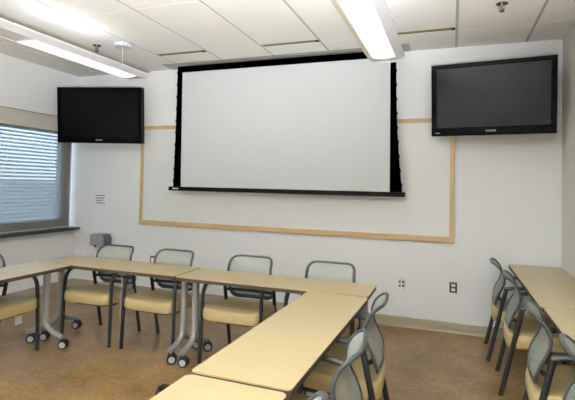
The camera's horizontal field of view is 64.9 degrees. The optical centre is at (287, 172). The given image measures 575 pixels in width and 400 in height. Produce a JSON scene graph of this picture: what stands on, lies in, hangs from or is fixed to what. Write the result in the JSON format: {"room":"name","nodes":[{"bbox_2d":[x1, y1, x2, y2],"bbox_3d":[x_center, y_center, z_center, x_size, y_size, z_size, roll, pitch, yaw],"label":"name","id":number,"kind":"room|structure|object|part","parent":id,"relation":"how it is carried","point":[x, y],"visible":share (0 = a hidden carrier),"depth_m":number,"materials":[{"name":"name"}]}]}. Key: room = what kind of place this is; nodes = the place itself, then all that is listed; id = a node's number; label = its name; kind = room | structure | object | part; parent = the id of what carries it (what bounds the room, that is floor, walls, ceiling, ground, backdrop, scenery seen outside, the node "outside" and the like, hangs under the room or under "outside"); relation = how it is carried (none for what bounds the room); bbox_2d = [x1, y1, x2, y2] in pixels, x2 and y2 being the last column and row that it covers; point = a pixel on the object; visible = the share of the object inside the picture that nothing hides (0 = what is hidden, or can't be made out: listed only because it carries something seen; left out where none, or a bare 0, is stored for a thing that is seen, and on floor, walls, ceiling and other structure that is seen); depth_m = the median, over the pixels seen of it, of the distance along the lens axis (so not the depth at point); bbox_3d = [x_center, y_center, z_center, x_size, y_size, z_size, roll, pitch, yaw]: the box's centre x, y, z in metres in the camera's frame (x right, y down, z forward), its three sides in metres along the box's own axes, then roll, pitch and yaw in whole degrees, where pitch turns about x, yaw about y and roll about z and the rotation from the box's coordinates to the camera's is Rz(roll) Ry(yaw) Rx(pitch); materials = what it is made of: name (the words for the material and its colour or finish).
{"room":"classroom","nodes":[
{"label":"classroom","id":0,"kind":"room"},
{"bbox_2d":[0,53,79,294],"bbox_3d":[-4.484,-0.074,1.617,0.180,2.811,9.380,1,-2,20],"label":"wall","id":1,"kind":"structure","parent":0,"point":[24,85],"depth_m":5.36,"materials":[{"name":"white paint"}]},
{"bbox_2d":[0,106,70,232],"bbox_3d":[-3.319,-0.041,4.763,0.080,1.412,2.528,1,-2,20],"label":"window","id":2,"kind":"structure","parent":1,"relation":"in","point":[65,159],"depth_m":5.80,"materials":[{"name":"grey"}]},
{"bbox_2d":[0,107,57,130],"bbox_3d":[-3.066,-0.627,5.356,0.078,0.181,0.773,1,-2,20],"label":"roller shade","id":3,"kind":"object","parent":2,"relation":"attached to","point":[10,116],"depth_m":5.30,"materials":[{"name":"grey fabric"}]},
{"bbox_2d":[0,125,61,223],"bbox_3d":[-3.302,-0.002,4.743,0.044,1.107,2.245,1,-2,20],"label":"blind","id":4,"kind":"object","parent":2,"relation":"attached to","point":[1,160],"visible":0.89,"depth_m":5.37,"materials":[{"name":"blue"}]},
{"bbox_2d":[0,226,69,233],"bbox_3d":[-3.043,0.680,5.462,0.078,0.012,0.960,1,-2,20],"label":"window sill","id":5,"kind":"structure","parent":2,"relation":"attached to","point":[62,226],"depth_m":5.39,"materials":[{"name":"grey"}]},
{"bbox_2d":[0,278,72,295],"bbox_3d":[-4.388,1.286,1.631,0.022,0.096,9.200,1,-2,20],"label":"baseboard","id":6,"kind":"structure","parent":1,"relation":"attached to","point":[54,286],"depth_m":5.39,"materials":[{"name":"beige plastic"}]},
{"bbox_2d":[0,226,79,237],"bbox_3d":[-3.300,0.683,4.752,0.280,0.035,2.627,1,-2,20],"label":"trim","id":7,"kind":"structure","parent":1,"relation":"attached to","point":[33,232],"depth_m":5.35,"materials":[{"name":"grey"}]},
{"bbox_2d":[0,286,570,399],"bbox_3d":[-1.765,1.415,0.674,5.967,0.100,9.560,1,-2,20],"label":"floor","id":8,"kind":"structure","parent":0,"point":[421,364],"depth_m":3.55,"materials":[{"name":"brown carpet"}]},
{"bbox_2d":[0,254,39,350],"bbox_3d":[-2.311,1.039,3.525,0.498,0.788,0.533,1,-2,20],"label":"chair","id":9,"kind":"object","parent":8,"relation":"on","point":[10,306],"visible":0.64,"depth_m":3.60,"materials":[{"name":"beige fabric"}]},
{"bbox_3d":[-2.458,0.821,3.586,0.112,0.356,0.431,1,-2,20],"label":"frame","id":10,"kind":"part","parent":9,"relation":"part of","materials":[{"name":"grey plastic"}]},
{"bbox_3d":[-2.396,1.135,3.786,0.162,0.605,0.031,1,-2,20],"label":"leg","id":11,"kind":"part","parent":9,"relation":"part of","materials":[{"name":"black metal"}]},
{"bbox_3d":[-2.288,1.056,3.516,0.450,0.125,0.491,1,-2,20],"label":"seat","id":12,"kind":"part","parent":9,"relation":"part of","materials":[{"name":"beige plastic"}]},
{"bbox_3d":[-2.042,1.160,3.687,0.058,0.559,0.030,1,-2,5],"label":"leg","id":13,"kind":"part","parent":9,"relation":"part of","materials":[{"name":"black metal"}]},
{"bbox_2d":[0,262,69,349],"bbox_3d":[-2.228,1.084,3.162,0.448,0.675,1.432,1,-2,20],"label":"table","id":14,"kind":"object","parent":8,"relation":"on","point":[32,269],"visible":0.94,"depth_m":3.72,"materials":[{"name":"beige laminate"}]},
{"bbox_3d":[-2.233,0.764,3.175,0.394,0.024,1.430,1,-2,20],"label":"edge trim","id":15,"kind":"part","parent":14,"relation":"part of","materials":[{"name":"brown"}]},
{"bbox_3d":[-2.017,1.040,3.785,0.058,0.465,0.052,1,-2,20],"label":"leg post","id":16,"kind":"part","parent":14,"relation":"part of","materials":[{"name":"silver metal"}]},
{"bbox_2d":[59,244,140,347],"bbox_3d":[-1.652,1.067,4.066,0.533,0.788,0.498,1,-2,19],"label":"chair","id":17,"kind":"object","parent":8,"relation":"on","point":[98,295],"visible":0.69,"depth_m":3.97,"materials":[{"name":"beige plastic"}]},
{"bbox_3d":[-1.953,1.169,3.955,0.030,0.559,0.058,0,-2,34],"label":"leg","id":18,"kind":"part","parent":17,"relation":"part of","materials":[{"name":"black"}]},
{"bbox_3d":[-1.808,1.162,4.293,0.031,0.605,0.162,1,-2,19],"label":"leg","id":19,"kind":"part","parent":17,"relation":"part of","materials":[{"name":"black metal"}]},
{"bbox_3d":[-1.660,1.084,4.043,0.491,0.125,0.450,1,-2,19],"label":"seat","id":20,"kind":"part","parent":17,"relation":"part of","materials":[{"name":"beige plastic"}]},
{"bbox_3d":[-1.484,1.175,3.795,0.030,0.559,0.058,1,-2,4],"label":"leg","id":21,"kind":"part","parent":17,"relation":"part of","materials":[{"name":"black metal"}]},
{"bbox_3d":[-1.600,0.965,4.215,0.446,0.030,0.071,1,-2,19],"label":"rail","id":22,"kind":"part","parent":17,"relation":"part of","materials":[{"name":"black metal"}]},
{"bbox_3d":[-1.595,0.857,4.224,0.431,0.356,0.112,1,-2,19],"label":"frame","id":23,"kind":"part","parent":17,"relation":"part of","materials":[{"name":"grey plastic"}]},
{"bbox_3d":[-1.392,1.167,4.152,0.031,0.605,0.162,1,-2,19],"label":"leg","id":24,"kind":"part","parent":17,"relation":"part of","materials":[{"name":"black metal"}]},
{"bbox_2d":[39,255,199,364],"bbox_3d":[-1.443,1.119,3.860,1.422,0.675,0.432,1,-2,20],"label":"table","id":25,"kind":"object","parent":8,"relation":"on","point":[136,268],"visible":0.84,"depth_m":3.76,"materials":[{"name":"beige laminate"}]},
{"bbox_3d":[-2.040,1.047,4.076,0.052,0.465,0.058,1,-2,20],"label":"leg post","id":26,"kind":"part","parent":25,"relation":"part of","materials":[{"name":"silver metal"}]},
{"bbox_2d":[119,276,122,323],"bbox_3d":[-1.384,1.058,3.764,0.024,0.396,0.014,1,-2,1],"label":"cable","id":27,"kind":"object","parent":25,"relation":"hanging from","point":[121,276],"visible":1,"depth_m":3.76,"materials":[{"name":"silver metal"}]},
{"bbox_3d":[-1.449,0.800,3.868,1.396,0.024,0.386,1,-2,20],"label":"edge trim","id":28,"kind":"part","parent":25,"relation":"part of","materials":[{"name":"brown"}]},
{"bbox_3d":[-0.831,1.062,3.633,0.052,0.465,0.058,1,-2,20],"label":"leg post","id":29,"kind":"part","parent":25,"relation":"part of","materials":[{"name":"silver metal"}]},
{"bbox_2d":[119,248,198,352],"bbox_3d":[-1.060,1.075,3.867,0.533,0.788,0.498,1,-2,21],"label":"chair","id":30,"kind":"object","parent":8,"relation":"on","point":[154,301],"visible":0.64,"depth_m":3.77,"materials":[{"name":"beige fabric"}]},
{"bbox_3d":[-1.365,1.177,3.768,0.030,0.559,0.058,0,-2,36],"label":"leg","id":31,"kind":"part","parent":30,"relation":"part of","materials":[{"name":"black metal"}]},
{"bbox_3d":[-1.206,1.169,4.100,0.031,0.605,0.162,1,-2,21],"label":"leg","id":32,"kind":"part","parent":30,"relation":"part of","materials":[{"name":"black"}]},
{"bbox_3d":[-1.069,1.091,3.844,0.491,0.125,0.450,1,-2,21],"label":"seat","id":33,"kind":"part","parent":30,"relation":"part of","materials":[{"name":"beige fabric"}]},
{"bbox_3d":[-1.002,0.972,4.013,0.446,0.030,0.071,1,-2,21],"label":"rail","id":34,"kind":"part","parent":30,"relation":"part of","materials":[{"name":"black metal"}]},
{"bbox_3d":[-0.997,0.864,4.023,0.431,0.356,0.112,1,-2,21],"label":"frame","id":35,"kind":"part","parent":30,"relation":"part of","materials":[{"name":"grey plastic"}]},
{"bbox_3d":[-0.902,1.182,3.589,0.030,0.559,0.058,1,-2,6],"label":"leg","id":36,"kind":"part","parent":30,"relation":"part of","materials":[{"name":"black metal"}]},
{"bbox_2d":[154,384,169,395],"bbox_3d":[-0.802,1.418,2.948,0.124,0.058,0.124,1,-2,20],"label":"caster wheel","id":37,"kind":"object","parent":8,"relation":"on","point":[162,387],"visible":0.41,"depth_m":2.93,"materials":[{"name":"grey plastic"}]},
{"bbox_3d":[-0.802,1.404,2.948,0.072,0.030,0.060,1,-2,20],"label":"lid","id":38,"kind":"part","parent":37,"relation":"part of","materials":[{"name":"black plastic"}]},
{"bbox_2d":[150,374,285,399],"bbox_3d":[-0.431,1.063,0.938,0.448,0.675,1.418,1,-2,21],"label":"table","id":39,"kind":"object","parent":8,"relation":"on","point":[188,387],"visible":1,"depth_m":1.54,"materials":[{"name":"beige laminate"}]},
{"bbox_2d":[197,254,276,363],"bbox_3d":[-0.361,1.083,3.607,0.533,0.788,0.498,1,-2,20],"label":"chair","id":40,"kind":"object","parent":8,"relation":"on","point":[227,311],"visible":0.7,"depth_m":3.57,"materials":[{"name":"grey plastic"}]},
{"bbox_3d":[-0.664,1.185,3.503,0.030,0.559,0.058,0,-2,35],"label":"leg","id":41,"kind":"part","parent":40,"relation":"part of","materials":[{"name":"black metal"}]},
{"bbox_3d":[-0.512,1.177,3.838,0.031,0.605,0.162,1,-2,20],"label":"leg","id":42,"kind":"part","parent":40,"relation":"part of","materials":[{"name":"black metal"}]},
{"bbox_3d":[-0.370,1.099,3.584,0.491,0.125,0.450,1,-2,20],"label":"seat","id":43,"kind":"part","parent":40,"relation":"part of","materials":[{"name":"beige plastic"}]},
{"bbox_3d":[-0.306,0.981,3.755,0.446,0.030,0.071,1,-2,20],"label":"rail","id":44,"kind":"part","parent":40,"relation":"part of","materials":[{"name":"black metal"}]},
{"bbox_3d":[-0.302,0.872,3.765,0.431,0.356,0.112,1,-2,20],"label":"frame","id":45,"kind":"part","parent":40,"relation":"part of","materials":[{"name":"grey plastic"}]},
{"bbox_3d":[-0.198,1.191,3.333,0.030,0.559,0.058,1,-2,5],"label":"leg","id":46,"kind":"part","parent":40,"relation":"part of","materials":[{"name":"black metal"}]},
{"bbox_3d":[-0.100,1.182,3.688,0.031,0.605,0.162,1,-2,20],"label":"leg","id":47,"kind":"part","parent":40,"relation":"part of","materials":[{"name":"black metal"}]},
{"bbox_2d":[176,268,375,367],"bbox_3d":[-0.099,1.135,3.365,1.455,0.675,0.445,1,-2,20],"label":"table","id":48,"kind":"object","parent":8,"relation":"on","point":[286,284],"visible":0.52,"depth_m":3.34,"materials":[{"name":"beige laminate"}]},
{"bbox_3d":[-0.729,1.062,3.582,0.052,0.465,0.058,1,-2,20],"label":"leg post","id":49,"kind":"part","parent":48,"relation":"part of","materials":[{"name":"silver metal"}]},
{"bbox_3d":[-0.103,0.815,3.343,1.453,0.024,0.378,1,-2,20],"label":"edge trim","id":50,"kind":"part","parent":48,"relation":"part of","materials":[{"name":"brown"}]},
{"bbox_3d":[0.526,1.077,3.127,0.052,0.465,0.058,1,-2,20],"label":"leg post","id":51,"kind":"part","parent":48,"relation":"part of","materials":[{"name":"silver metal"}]},
{"bbox_2d":[192,291,367,397],"bbox_3d":[0.081,1.110,2.288,0.444,0.675,1.424,1,-2,21],"label":"table","id":52,"kind":"object","parent":8,"relation":"on","point":[280,353],"visible":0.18,"depth_m":2.00,"materials":[{"name":"brown wood"}]},
{"bbox_2d":[307,390,327,399],"bbox_3d":[-0.129,1.025,1.232,0.498,0.788,0.533,1,-2,18],"label":"chair","id":53,"kind":"object","parent":8,"relation":"on","point":[319,395],"visible":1,"depth_m":1.33,"materials":[{"name":"grey plastic"}]},
{"bbox_2d":[283,260,359,337],"bbox_3d":[0.281,1.091,3.384,0.533,0.788,0.498,1,-2,20],"label":"chair","id":54,"kind":"object","parent":8,"relation":"on","point":[321,270],"visible":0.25,"depth_m":3.52,"materials":[{"name":"grey fabric"}]},
{"bbox_3d":[-0.022,1.193,3.280,0.030,0.559,0.058,0,-2,35],"label":"leg","id":55,"kind":"part","parent":54,"relation":"part of","materials":[{"name":"black metal"}]},
{"bbox_3d":[0.341,0.880,3.542,0.431,0.356,0.112,1,-2,20],"label":"frame","id":56,"kind":"part","parent":54,"relation":"part of","materials":[{"name":"grey plastic"}]},
{"bbox_3d":[0.273,1.107,3.361,0.491,0.125,0.450,1,-2,20],"label":"seat","id":57,"kind":"part","parent":54,"relation":"part of","materials":[{"name":"beige fabric"}]},
{"bbox_3d":[0.444,1.199,3.110,0.030,0.559,0.058,1,-2,5],"label":"leg","id":58,"kind":"part","parent":54,"relation":"part of","materials":[{"name":"black metal"}]},
{"bbox_2d":[286,328,368,399],"bbox_3d":[0.095,1.045,1.820,0.498,0.788,0.533,1,-2,15],"label":"chair","id":59,"kind":"object","parent":8,"relation":"on","point":[345,385],"visible":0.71,"depth_m":1.81,"materials":[{"name":"grey plastic"}]},
{"bbox_3d":[0.071,1.062,1.826,0.450,0.125,0.491,1,-2,15],"label":"seat","id":60,"kind":"part","parent":59,"relation":"part of","materials":[{"name":"beige fabric"}]},
{"bbox_3d":[0.122,0.861,2.061,0.314,0.076,0.036,1,-2,20],"label":"armrest","id":61,"kind":"part","parent":59,"relation":"part of","materials":[{"name":"grey plastic"}]},
{"bbox_3d":[0.255,0.832,1.783,0.112,0.356,0.431,1,-2,15],"label":"frame","id":62,"kind":"part","parent":59,"relation":"part of","materials":[{"name":"grey plastic"}]},
{"bbox_2d":[297,292,389,399],"bbox_3d":[0.329,1.069,2.500,0.498,0.788,0.533,1,-2,17],"label":"chair","id":63,"kind":"object","parent":8,"relation":"on","point":[369,368],"visible":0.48,"depth_m":2.32,"materials":[{"name":"grey plastic"}]},
{"bbox_3d":[0.066,1.169,2.316,0.058,0.559,0.030,1,-2,1],"label":"leg","id":64,"kind":"part","parent":63,"relation":"part of","materials":[{"name":"black metal"}]},
{"bbox_3d":[0.228,0.869,2.292,0.314,0.076,0.036,1,-2,12],"label":"armrest","id":65,"kind":"part","parent":63,"relation":"part of","materials":[{"name":"grey plastic"}]},
{"bbox_3d":[0.306,1.085,2.507,0.450,0.125,0.491,1,-2,17],"label":"seat","id":66,"kind":"part","parent":63,"relation":"part of","materials":[{"name":"beige fabric"}]},
{"bbox_3d":[0.361,0.884,2.741,0.314,0.076,0.036,1,-2,21],"label":"armrest","id":67,"kind":"part","parent":63,"relation":"part of","materials":[{"name":"grey plastic"}]},
{"bbox_3d":[0.426,1.155,2.240,0.162,0.605,0.031,1,-2,17],"label":"leg","id":68,"kind":"part","parent":63,"relation":"part of","materials":[{"name":"black metal"}]},
{"bbox_3d":[0.480,0.963,2.459,0.071,0.030,0.446,1,-2,17],"label":"rail","id":69,"kind":"part","parent":63,"relation":"part of","materials":[{"name":"black"}]},
{"bbox_3d":[0.489,0.855,2.460,0.112,0.356,0.431,1,-2,17],"label":"frame","id":70,"kind":"part","parent":63,"relation":"part of","materials":[{"name":"grey plastic"}]},
{"bbox_3d":[0.551,1.169,2.660,0.162,0.605,0.031,1,-2,17],"label":"leg","id":71,"kind":"part","parent":63,"relation":"part of","materials":[{"name":"black"}]},
{"bbox_2d":[484,258,553,361],"bbox_3d":[1.923,1.137,3.777,0.498,0.788,0.533,1,-2,22],"label":"chair","id":72,"kind":"object","parent":8,"relation":"on","point":[498,304],"visible":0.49,"depth_m":3.65,"materials":[{"name":"grey plastic"}]},
{"bbox_3d":[1.846,1.234,4.041,0.162,0.605,0.031,1,-2,22],"label":"leg","id":73,"kind":"part","parent":72,"relation":"part of","materials":[{"name":"black metal"}]},
{"bbox_3d":[1.684,1.219,3.633,0.162,0.605,0.031,1,-2,22],"label":"leg","id":74,"kind":"part","parent":72,"relation":"part of","materials":[{"name":"black metal"}]},
{"bbox_3d":[1.777,0.919,3.843,0.112,0.356,0.431,1,-2,22],"label":"frame","id":75,"kind":"part","parent":72,"relation":"part of","materials":[{"name":"grey plastic"}]},
{"bbox_3d":[1.878,0.938,3.550,0.314,0.076,0.036,0,-2,26],"label":"armrest","id":76,"kind":"part","parent":72,"relation":"part of","materials":[{"name":"grey plastic"}]},
{"bbox_3d":[1.945,1.154,3.768,0.450,0.125,0.491,1,-2,22],"label":"seat","id":77,"kind":"part","parent":72,"relation":"part of","materials":[{"name":"beige plastic"}]},
{"bbox_2d":[495,270,574,395],"bbox_3d":[1.744,1.117,3.177,0.498,0.788,0.533,1,-2,22],"label":"chair","id":78,"kind":"object","parent":8,"relation":"on","point":[519,332],"visible":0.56,"depth_m":3.06,"materials":[{"name":"beige fabric"}]},
{"bbox_3d":[1.670,1.214,3.442,0.162,0.605,0.031,1,-2,22],"label":"leg","id":79,"kind":"part","parent":78,"relation":"part of","materials":[{"name":"black metal"}]},
{"bbox_3d":[1.504,1.199,3.035,0.162,0.605,0.031,1,-2,22],"label":"leg","id":80,"kind":"part","parent":78,"relation":"part of","materials":[{"name":"black metal"}]},
{"bbox_3d":[1.599,0.899,3.244,0.112,0.356,0.431,1,-2,22],"label":"frame","id":81,"kind":"part","parent":78,"relation":"part of","materials":[{"name":"grey plastic"}]},
{"bbox_3d":[1.766,1.134,3.168,0.450,0.125,0.491,1,-2,22],"label":"seat","id":82,"kind":"part","parent":78,"relation":"part of","materials":[{"name":"beige fabric"}]},
{"bbox_2d":[509,264,574,311],"bbox_3d":[1.981,1.168,3.345,0.464,0.697,1.610,1,-2,20],"label":"table","id":83,"kind":"object","parent":8,"relation":"on","point":[548,287],"visible":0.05,"depth_m":3.29,"materials":[{"name":"beige laminate"}]},
{"bbox_3d":[1.967,0.838,3.362,0.417,0.024,1.608,1,-2,20],"label":"edge trim","id":84,"kind":"part","parent":83,"relation":"part of","materials":[{"name":"brown"}]},
{"bbox_2d":[522,298,574,399],"bbox_3d":[1.443,1.087,2.297,0.498,0.788,0.533,1,-2,24],"label":"chair","id":85,"kind":"object","parent":8,"relation":"on","point":[550,381],"visible":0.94,"depth_m":2.26,"materials":[{"name":"grey plastic"}]},
{"bbox_3d":[1.377,1.184,2.564,0.162,0.605,0.031,1,-2,24],"label":"leg","id":86,"kind":"part","parent":85,"relation":"part of","materials":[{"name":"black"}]},
{"bbox_3d":[1.304,0.978,2.363,0.071,0.030,0.446,1,-2,24],"label":"rail","id":87,"kind":"part","parent":85,"relation":"part of","materials":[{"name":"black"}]},
{"bbox_3d":[1.300,0.870,2.369,0.112,0.356,0.431,1,-2,24],"label":"frame","id":88,"kind":"part","parent":85,"relation":"part of","materials":[{"name":"grey plastic"}]},
{"bbox_3d":[1.198,1.170,2.163,0.162,0.605,0.031,1,-2,24],"label":"leg","id":89,"kind":"part","parent":85,"relation":"part of","materials":[{"name":"black metal"}]},
{"bbox_3d":[1.464,1.104,2.287,0.450,0.125,0.491,1,-2,24],"label":"seat","id":90,"kind":"part","parent":85,"relation":"part of","materials":[{"name":"beige fabric"}]},
{"bbox_3d":[1.579,0.904,2.500,0.314,0.076,0.036,1,-2,19],"label":"armrest","id":91,"kind":"part","parent":85,"relation":"part of","materials":[{"name":"grey plastic"}]},
{"bbox_3d":[1.388,0.888,2.072,0.314,0.076,0.036,0,-2,29],"label":"armrest","id":92,"kind":"part","parent":85,"relation":"part of","materials":[{"name":"grey plastic"}]},
{"bbox_2d":[544,308,574,340],"bbox_3d":[1.441,1.116,1.819,0.466,0.697,1.610,1,-2,20],"label":"table","id":93,"kind":"object","parent":8,"relation":"on","point":[563,320],"visible":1,"depth_m":2.42,"materials":[{"name":"beige laminate"}]},
{"bbox_3d":[1.426,0.785,1.836,0.417,0.024,1.608,1,-2,20],"label":"edge trim","id":94,"kind":"part","parent":93,"relation":"part of","materials":[{"name":"brown"}]},
{"bbox_2d":[559,333,574,399],"bbox_3d":[1.278,1.068,1.698,0.498,0.788,0.533,1,-2,23],"label":"chair","id":95,"kind":"object","parent":8,"relation":"on","point":[567,342],"visible":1,"depth_m":1.88,"materials":[{"name":"grey plastic"}]},
{"bbox_2d":[0,0,574,76],"bbox_3d":[-1.855,-1.458,0.334,5.967,0.100,10.446,1,-2,20],"label":"ceiling","id":96,"kind":"structure","parent":0,"point":[225,29],"depth_m":3.92,"materials":[{"name":"white tile"}]},
{"bbox_2d":[0,10,149,80],"bbox_3d":[-2.704,-1.250,0.958,0.779,0.319,7.922,1,-2,20],"label":"pendant light","id":97,"kind":"object","parent":96,"relation":"hanging from","point":[9,30],"visible":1,"depth_m":3.81,"materials":[{"name":"white metal"}]},
{"bbox_2d":[93,44,100,51],"bbox_3d":[-1.932,-1.264,4.587,0.084,0.064,0.084,1,-2,20],"label":"sprinkler","id":98,"kind":"object","parent":96,"relation":"attached to","point":[97,46],"visible":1,"depth_m":4.58,"materials":[{"name":"silver metal"}]},
{"bbox_2d":[157,50,206,55],"bbox_3d":[-1.128,-1.270,4.803,0.580,0.009,0.056,1,-2,20],"label":"ceiling vent","id":99,"kind":"object","parent":96,"relation":"in","point":[197,51],"visible":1,"depth_m":4.79,"materials":[{"name":"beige metal"}]},
{"bbox_2d":[162,44,410,196],"bbox_3d":[-0.125,-0.513,4.908,2.800,1.470,0.230,1,-2,20],"label":"projection screen","id":100,"kind":"object","parent":96,"relation":"hanging from","point":[322,122],"visible":0.96,"depth_m":4.83,"materials":[{"name":"grey fabric"}]},
{"bbox_2d":[262,39,319,46],"bbox_3d":[0.023,-1.256,4.390,0.585,0.009,0.056,1,-2,20],"label":"ceiling vent","id":101,"kind":"object","parent":96,"relation":"in","point":[317,40],"visible":1,"depth_m":4.38,"materials":[{"name":"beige metal"}]},
{"bbox_2d":[330,0,404,62],"bbox_3d":[-0.503,-1.224,0.158,0.314,0.319,7.922,1,-2,20],"label":"pendant light","id":102,"kind":"object","parent":96,"relation":"hanging from","point":[370,22],"visible":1,"depth_m":3.06,"materials":[{"name":"white metal"}]},
{"bbox_3d":[0.844,-0.973,3.870,0.314,0.060,0.012,1,-2,20],"label":"plate","id":103,"kind":"part","parent":102,"relation":"part of","materials":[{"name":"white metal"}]},
{"bbox_2d":[397,27,454,34],"bbox_3d":[1.164,-1.242,3.986,0.587,0.009,0.056,1,-2,20],"label":"ceiling vent","id":104,"kind":"object","parent":96,"relation":"in","point":[450,28],"visible":0.91,"depth_m":3.96,"materials":[{"name":"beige metal"}]},
{"bbox_2d":[496,1,507,12],"bbox_3d":[1.583,-1.222,3.339,0.084,0.064,0.084,1,-2,20],"label":"sprinkler","id":105,"kind":"object","parent":96,"relation":"attached to","point":[502,3],"visible":1,"depth_m":3.33,"materials":[{"name":"silver metal"}]},
{"bbox_2d":[68,39,562,327],"bbox_3d":[-0.134,0.113,5.119,5.967,2.811,0.180,1,-2,20],"label":"wall","id":106,"kind":"structure","parent":0,"point":[508,188],"depth_m":4.50,"materials":[{"name":"white paint"}]},
{"bbox_2d":[57,87,143,143],"bbox_3d":[-2.284,-0.701,5.657,1.068,0.682,0.346,1,-2,5],"label":"television","id":107,"kind":"object","parent":106,"relation":"attached to","point":[84,114],"visible":1,"depth_m":5.52,"materials":[{"name":"black plastic"}]},
{"bbox_2d":[90,233,110,246],"bbox_3d":[-2.373,0.854,5.741,0.236,0.170,0.129,1,-2,20],"label":"wall box","id":108,"kind":"object","parent":106,"relation":"attached to","point":[97,239],"visible":0.88,"depth_m":5.69,"materials":[{"name":"grey plastic"}]},
{"bbox_3d":[-2.276,0.843,5.706,0.031,0.137,0.120,1,-2,20],"label":"panel","id":109,"kind":"part","parent":108,"relation":"part of","materials":[{"name":"grey"}]},
{"bbox_2d":[95,194,105,203],"bbox_3d":[-2.413,0.337,5.837,0.170,0.130,0.010,1,-2,20],"label":"sign","id":110,"kind":"object","parent":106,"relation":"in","point":[99,198],"visible":1,"depth_m":5.83,"materials":[{"name":"white plastic"}]},
{"bbox_2d":[72,278,503,338],"bbox_3d":[-0.198,1.466,4.988,5.607,0.096,0.022,1,-2,20],"label":"baseboard","id":111,"kind":"structure","parent":106,"relation":"attached to","point":[424,324],"depth_m":4.49,"materials":[{"name":"beige plastic"}]},
{"bbox_2d":[138,118,454,242],"bbox_3d":[-0.106,0.049,4.997,3.658,1.213,0.031,1,-2,20],"label":"whiteboard","id":112,"kind":"object","parent":106,"relation":"attached to","point":[427,162],"visible":0.59,"depth_m":4.78,"materials":[{"name":"white"}]},
{"bbox_3d":[-1.805,0.021,5.619,0.040,1.118,0.025,1,-2,20],"label":"rail","id":113,"kind":"part","parent":112,"relation":"part of","materials":[{"name":"brown wood"}]},
{"bbox_3d":[-0.093,-0.537,5.016,3.658,0.040,0.025,1,-2,20],"label":"rail","id":114,"kind":"part","parent":112,"relation":"part of","materials":[{"name":"brown wood"}]},
{"bbox_3d":[-0.119,0.627,4.982,3.658,0.055,0.031,1,-2,20],"label":"rail","id":115,"kind":"part","parent":112,"relation":"part of","materials":[{"name":"brown wood"}]},
{"bbox_3d":[1.595,0.061,4.382,0.040,1.118,0.025,1,-2,20],"label":"rail","id":116,"kind":"part","parent":112,"relation":"part of","materials":[{"name":"brown wood"}]},
{"bbox_2d":[397,277,405,289],"bbox_3d":[1.138,1.107,4.521,0.085,0.115,0.010,1,-2,20],"label":"outlet","id":117,"kind":"object","parent":106,"relation":"attached to","point":[401,282],"visible":1,"depth_m":4.52,"materials":[{"name":"white plastic"}]},
{"bbox_2d":[449,282,456,292],"bbox_3d":[1.595,1.104,4.355,0.070,0.100,0.010,1,-2,20],"label":"power outlet","id":118,"kind":"object","parent":106,"relation":"attached to","point":[452,285],"visible":1,"depth_m":4.35,"materials":[{"name":"grey plastic"}]},
{"bbox_2d":[431,54,557,136],"bbox_3d":[1.873,-0.669,4.155,1.024,0.664,0.326,0,-2,26],"label":"television","id":119,"kind":"object","parent":106,"relation":"attached to","point":[516,95],"visible":1,"depth_m":4.02,"materials":[{"name":"black plastic"}]},
{"bbox_2d":[561,23,574,277],"bbox_3d":[0.954,-0.010,-0.361,0.180,2.811,9.380,1,-2,20],"label":"wall","id":120,"kind":"structure","parent":0,"point":[568,45],"depth_m":3.85,"materials":[{"name":"white paint"}]},
{"label":"outside","id":121,"kind":"structure","parent":0,"visible":0},
{"bbox_2d":[0,181,55,220],"bbox_3d":[-282.911,-1.191,107.764,594.600,0.100,600.000,1,-2,20],"label":"ground","id":122,"kind":"structure","parent":121,"point":[0,181],"depth_m":44.96,"materials":[{"name":"grey"}]}
]}

